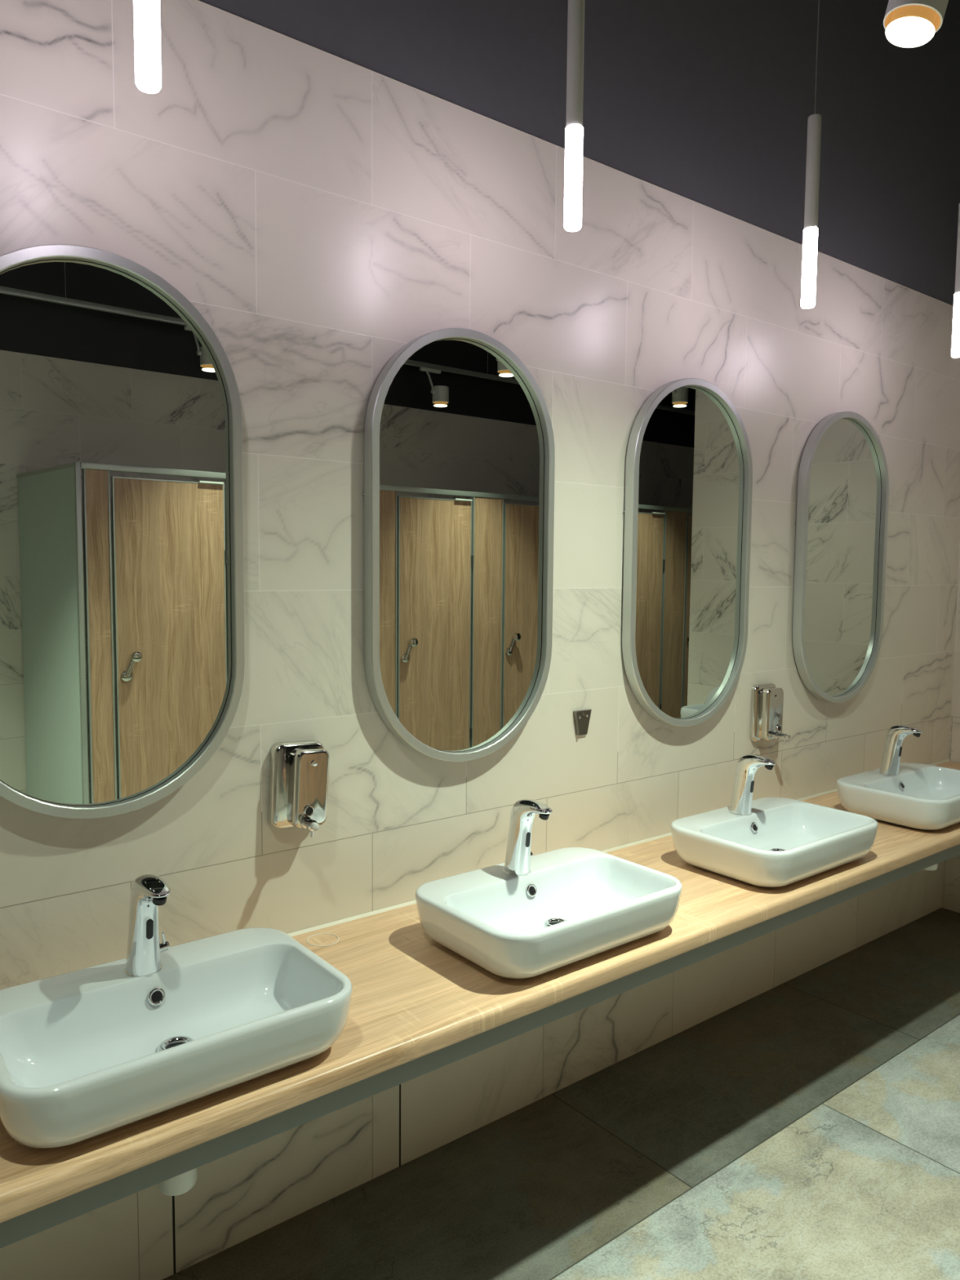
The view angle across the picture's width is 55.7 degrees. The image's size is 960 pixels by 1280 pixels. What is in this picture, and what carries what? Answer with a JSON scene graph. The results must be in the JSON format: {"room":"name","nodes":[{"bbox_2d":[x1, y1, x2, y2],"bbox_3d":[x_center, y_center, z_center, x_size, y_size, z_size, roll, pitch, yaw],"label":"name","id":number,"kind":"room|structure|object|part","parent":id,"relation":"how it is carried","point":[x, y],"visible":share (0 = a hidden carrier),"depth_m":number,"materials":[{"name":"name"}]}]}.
{"room":"public restroom","nodes":[
{"label":"public restroom","id":0,"kind":"room"},
{"bbox_2d":[0,0,959,1279],"bbox_3d":[-0.133,0.021,2.309,5.850,2.700,0.001,-3,6,-38],"label":"wall","id":1,"kind":"structure","parent":0,"point":[325,215],"depth_m":2.24,"materials":[{"name":"stone"}]},
{"bbox_2d":[0,244,244,818],"bbox_3d":[-0.748,-0.196,1.775,0.588,1.098,0.042,-3,6,-38],"label":"wall mirror","id":2,"kind":"object","parent":1,"relation":"attached to","point":[122,624],"visible":1,"depth_m":1.79,"materials":[{"name":"silver metal"}]},
{"bbox_2d":[267,740,329,836],"bbox_3d":[-0.393,0.336,2.053,0.136,0.202,0.118,-3,6,-38],"label":"soap dispenser","id":3,"kind":"object","parent":1,"relation":"attached to","point":[299,771],"visible":1,"depth_m":2.05,"materials":[{"name":"metal"}]},
{"bbox_3d":[-0.387,0.386,2.050,0.019,0.019,0.006,1,3,-39],"label":"sight glass","id":4,"kind":"part","parent":3,"relation":"part of","materials":[{"name":"black plastic"}]},
{"bbox_2d":[361,328,555,761],"bbox_3d":[-0.040,-0.234,2.334,0.588,1.098,0.042,-3,6,-38],"label":"wall mirror","id":5,"kind":"object","parent":1,"relation":"attached to","point":[460,450],"visible":1,"depth_m":2.32,"materials":[{"name":"silver plastic"}]},
{"bbox_2d":[0,844,959,1248],"bbox_3d":[0.039,0.756,2.156,5.810,0.048,0.541,-3,6,-38],"label":"support frame","id":6,"kind":"object","parent":1,"relation":"attached to","point":[27,1224],"visible":0.2,"depth_m":1.64,"materials":[{"name":"grey metal"}]},
{"bbox_2d":[0,759,959,1222],"bbox_3d":[0.043,0.709,2.144,5.825,0.047,0.565,-3,6,-38],"label":"countertop","id":7,"kind":"structure","parent":6,"relation":"on","point":[414,997],"depth_m":1.86,"materials":[{"name":"brown wood"}]},
{"bbox_2d":[0,927,352,1148],"bbox_3d":[-0.543,0.671,1.575,0.576,0.120,0.394,-3,6,-38],"label":"basin","id":8,"kind":"object","parent":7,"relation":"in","point":[86,1053],"visible":1,"depth_m":1.54,"materials":[{"name":"white ceramic"}]},
{"bbox_2d":[124,874,170,977],"bbox_3d":[-0.586,0.513,1.631,0.081,0.188,0.149,-3,6,-38],"label":"tap","id":9,"kind":"object","parent":8,"relation":"on","point":[148,892],"visible":1,"depth_m":1.63,"materials":[{"name":"silver metal"}]},
{"bbox_3d":[-0.592,0.571,1.686,0.026,0.019,0.018,-3,6,-38],"label":"mixing lever","id":10,"kind":"part","parent":9,"relation":"part of","materials":[{"name":"silver metal"}]},
{"bbox_2d":[157,1167,197,1195],"bbox_3d":[-0.521,0.860,1.560,0.066,0.164,0.066,-3,6,-38],"label":"trap","id":11,"kind":"object","parent":7,"relation":"attached to","point":[181,1184],"visible":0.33,"depth_m":1.54,"materials":[{"name":"white plastic"}]},
{"bbox_2d":[306,933,338,946],"bbox_3d":[-0.363,0.692,2.096,0.075,0.002,0.075,-3,6,-38],"label":"ring","id":12,"kind":"object","parent":7,"relation":"on","point":[319,933],"visible":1,"depth_m":2.08,"materials":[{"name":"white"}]},
{"bbox_2d":[414,847,682,978],"bbox_3d":[0.166,0.634,2.135,0.576,0.120,0.394,-3,6,-38],"label":"basin","id":13,"kind":"object","parent":7,"relation":"in","point":[574,904],"visible":1,"depth_m":2.10,"materials":[{"name":"white ceramic"}]},
{"bbox_2d":[503,798,552,875],"bbox_3d":[0.122,0.476,2.190,0.081,0.188,0.149,-3,6,-38],"label":"tap","id":14,"kind":"object","parent":13,"relation":"on","point":[518,855],"visible":1,"depth_m":2.19,"materials":[{"name":"metal"}]},
{"bbox_2d":[670,796,878,887],"bbox_3d":[0.874,0.597,2.695,0.576,0.120,0.394,-3,6,-38],"label":"basin","id":15,"kind":"object","parent":7,"relation":"in","point":[784,842],"visible":1,"depth_m":2.63,"materials":[{"name":"white ceramic"}]},
{"bbox_2d":[728,754,776,815],"bbox_3d":[0.831,0.439,2.750,0.081,0.188,0.149,-3,6,-38],"label":"tap","id":16,"kind":"object","parent":15,"relation":"on","point":[747,766],"visible":1,"depth_m":2.75,"materials":[{"name":"metal"}]},
{"bbox_2d":[836,762,959,830],"bbox_3d":[1.582,0.560,3.254,0.576,0.120,0.394,-3,6,-38],"label":"basin","id":17,"kind":"object","parent":7,"relation":"in","point":[922,797],"visible":0.98,"depth_m":3.15,"materials":[{"name":"white ceramic"}]},
{"bbox_2d":[879,724,923,775],"bbox_3d":[1.539,0.402,3.309,0.081,0.188,0.149,-3,6,-38],"label":"tap","id":18,"kind":"object","parent":17,"relation":"on","point":[895,735],"visible":1,"depth_m":3.31,"materials":[{"name":"metal"}]},
{"bbox_2d":[924,863,937,870],"bbox_3d":[1.596,0.741,3.232,0.066,0.149,0.066,-3,6,-38],"label":"trap","id":19,"kind":"object","parent":7,"relation":"attached to","point":[934,867],"visible":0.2,"depth_m":3.21,"materials":[{"name":"white plastic"}]},
{"bbox_2d":[196,0,952,306],"bbox_3d":[-0.124,-1.325,2.208,5.850,0.002,0.010,-3,6,-38],"label":"trim","id":20,"kind":"structure","parent":1,"relation":"attached to","point":[197,0],"depth_m":2.33,"materials":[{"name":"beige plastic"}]},
{"bbox_2d":[573,709,591,735],"bbox_3d":[0.303,0.243,2.664,0.071,0.073,0.014,-3,6,-38],"label":"wall bracket","id":21,"kind":"object","parent":1,"relation":"attached to","point":[581,717],"visible":1,"depth_m":2.66,"materials":[{"name":"metal"}]},
{"bbox_2d":[622,377,752,726],"bbox_3d":[0.668,-0.271,2.894,0.588,1.098,0.042,-3,6,-38],"label":"wall mirror","id":22,"kind":"object","parent":1,"relation":"attached to","point":[687,511],"visible":1,"depth_m":2.88,"materials":[{"name":"silver plastic"}]},
{"bbox_2d":[750,683,791,744],"bbox_3d":[1.034,0.262,3.192,0.130,0.206,0.102,-3,6,-38],"label":"soap dispenser","id":23,"kind":"object","parent":1,"relation":"attached to","point":[766,699],"visible":1,"depth_m":3.19,"materials":[{"name":"metal"}]},
{"bbox_2d":[792,411,888,702],"bbox_3d":[1.377,-0.308,3.454,0.588,1.098,0.042,-3,6,-38],"label":"wall mirror","id":24,"kind":"object","parent":1,"relation":"attached to","point":[842,499],"visible":1,"depth_m":3.44,"materials":[{"name":"silver plastic"}]},
{"bbox_2d":[163,907,959,1279],"bbox_3d":[2.144,1.457,1.904,8.800,0.060,3.650,-3,6,-38],"label":"floor","id":25,"kind":"structure","parent":0,"point":[808,1127],"depth_m":2.37,"materials":[{"name":"tile"}]},
{"bbox_2d":[199,0,959,306],"bbox_3d":[1.019,-2.036,3.095,8.800,1.299,0.050,-3,6,-38],"label":"ceiling","id":26,"kind":"structure","parent":0,"point":[708,103],"depth_m":2.92,"materials":[{"name":"black paint"}]},
{"bbox_2d":[941,540,959,913],"bbox_3d":[2.700,-0.051,3.562,0.150,2.700,1.550,-3,6,-38],"label":"wall","id":27,"kind":"structure","parent":0,"point":[951,873],"depth_m":4.15,"materials":[{"name":"stone"}]},
{"bbox_3d":[2.180,-2.591,1.589,9.000,0.060,3.850,-3,6,-38],"label":"ceiling","id":28,"kind":"structure","parent":0,"visible":0},
{"bbox_2d":[133,0,161,93],"bbox_3d":[-0.503,-1.704,1.331,0.080,1.714,0.080,-3,6,-38],"label":"pendant lamp","id":29,"kind":"object","parent":28,"relation":"hanging from","point":[147,32],"visible":1,"depth_m":1.38,"materials":[{"name":"white plastic"}]},
{"bbox_2d":[564,0,584,231],"bbox_3d":[0.207,-1.741,1.893,0.080,1.714,0.080,-3,6,-38],"label":"pendant lamp","id":30,"kind":"object","parent":28,"relation":"hanging from","point":[575,13],"visible":1,"depth_m":1.93,"materials":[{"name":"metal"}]},
{"bbox_2d":[564,124,582,231],"bbox_3d":[0.201,-0.991,1.951,0.038,0.210,0.038,-3,6,-38],"label":"diffuser","id":31,"kind":"object","parent":30,"relation":"attached to","point":[574,132],"depth_m":1.94,"materials":[{"name":"white plastic"}]},
{"bbox_2d":[800,0,822,308],"bbox_3d":[0.918,-1.778,2.454,0.080,1.714,0.080,-3,6,-38],"label":"pendant lamp","id":32,"kind":"object","parent":28,"relation":"hanging from","point":[808,270],"visible":1,"depth_m":2.49,"materials":[{"name":"metal"}]},
{"bbox_2d":[800,226,817,308],"bbox_3d":[0.912,-1.028,2.513,0.038,0.210,0.038,-3,6,-38],"label":"diffuser","id":33,"kind":"object","parent":32,"relation":"attached to","point":[810,233],"depth_m":2.50,"materials":[{"name":"white plastic"}]},
{"bbox_2d":[951,202,959,357],"bbox_3d":[1.629,-1.816,3.016,0.080,1.714,0.080,-3,6,-38],"label":"pendant lamp","id":34,"kind":"object","parent":28,"relation":"hanging from","point":[955,353],"visible":1,"depth_m":3.06,"materials":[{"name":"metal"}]},
{"bbox_2d":[951,292,959,357],"bbox_3d":[1.622,-1.065,3.074,0.038,0.210,0.038,-3,6,-38],"label":"diffuser","id":35,"kind":"object","parent":34,"relation":"attached to","point":[955,353],"depth_m":3.06,"materials":[{"name":"white plastic"}]},
{"bbox_3d":[0.482,-2.023,1.434,5.700,1.072,0.028,-3,6,-38],"label":"track","id":36,"kind":"object","parent":28,"relation":"hanging from","visible":0},
{"bbox_2d":[883,0,948,48],"bbox_3d":[0.844,-1.350,1.784,0.185,0.315,0.115,-1,5,-14],"label":"track spotlight","id":37,"kind":"object","parent":36,"relation":"attached to","point":[908,24],"visible":1,"depth_m":1.78,"materials":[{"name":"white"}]}
]}

